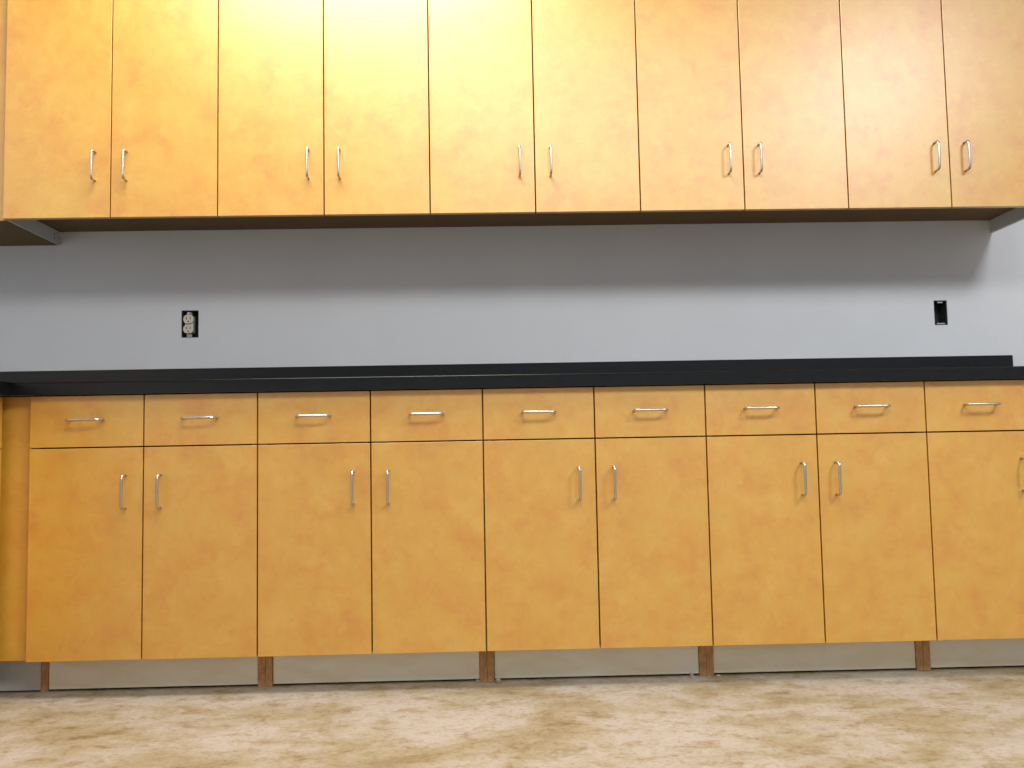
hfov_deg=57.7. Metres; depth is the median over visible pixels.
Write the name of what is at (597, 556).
base cabinet
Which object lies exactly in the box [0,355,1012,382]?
backsplash
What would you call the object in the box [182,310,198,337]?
outlet box
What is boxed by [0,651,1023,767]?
floor
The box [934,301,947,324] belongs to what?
outlet box
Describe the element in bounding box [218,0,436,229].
upper cabinet
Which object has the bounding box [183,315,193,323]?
socket
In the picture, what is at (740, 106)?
upper cabinet
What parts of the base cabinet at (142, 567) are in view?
panel, handle, door, drawer, handle, handle, handle, door, drawer, panel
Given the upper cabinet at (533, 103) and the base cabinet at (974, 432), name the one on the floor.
the base cabinet at (974, 432)
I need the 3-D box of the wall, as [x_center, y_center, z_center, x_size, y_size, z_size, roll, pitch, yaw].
[0.847,-0.536,3.229,5.880,2.750,0.100,-1,-4,-1]
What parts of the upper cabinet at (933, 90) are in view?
door, panel, handle, handle, door, panel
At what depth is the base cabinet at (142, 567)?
2.46 m
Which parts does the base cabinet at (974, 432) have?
panel, drawer, door, handle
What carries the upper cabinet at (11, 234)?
attached to the wall
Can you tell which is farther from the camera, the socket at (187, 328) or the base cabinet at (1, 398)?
the socket at (187, 328)
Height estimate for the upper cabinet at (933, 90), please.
1.010 m
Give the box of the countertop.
[0,355,1023,396]
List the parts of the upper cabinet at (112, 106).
panel, door, handle, handle, panel, door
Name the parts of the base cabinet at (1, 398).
door, drawer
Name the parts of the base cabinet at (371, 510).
panel, handle, drawer, door, handle, handle, handle, drawer, door, panel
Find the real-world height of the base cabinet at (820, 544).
0.793 m
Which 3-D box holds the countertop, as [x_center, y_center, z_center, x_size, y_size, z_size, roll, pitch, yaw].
[-0.089,-0.049,2.513,3.753,0.123,1.208,-1,-4,-1]
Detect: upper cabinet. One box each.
[0,0,56,245]
[3,0,247,244]
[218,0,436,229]
[428,0,639,226]
[624,0,847,224]
[810,0,1023,232]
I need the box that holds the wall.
[0,219,1023,371]
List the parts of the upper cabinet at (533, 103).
door, handle, panel, handle, door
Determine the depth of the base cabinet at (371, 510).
2.47 m
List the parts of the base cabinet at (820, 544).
panel, drawer, handle, door, handle, handle, drawer, handle, door, panel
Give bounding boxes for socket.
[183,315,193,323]
[183,325,193,332]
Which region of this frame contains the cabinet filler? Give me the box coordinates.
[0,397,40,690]
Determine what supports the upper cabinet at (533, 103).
attached to the wall
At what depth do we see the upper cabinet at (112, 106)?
2.79 m
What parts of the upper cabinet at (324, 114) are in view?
door, handle, panel, handle, door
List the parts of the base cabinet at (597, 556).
panel, drawer, handle, door, handle, handle, drawer, handle, door, panel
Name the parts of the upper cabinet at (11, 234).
filler panel, panel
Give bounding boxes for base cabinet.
[0,397,2,492]
[26,393,264,691]
[258,389,486,686]
[483,385,712,680]
[704,381,935,675]
[922,380,1023,669]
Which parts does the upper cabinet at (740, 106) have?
door, panel, handle, handle, door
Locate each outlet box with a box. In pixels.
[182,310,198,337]
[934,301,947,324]
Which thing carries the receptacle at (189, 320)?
in the outlet box at (194, 313)
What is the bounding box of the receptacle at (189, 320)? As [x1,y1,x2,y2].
[183,312,195,336]

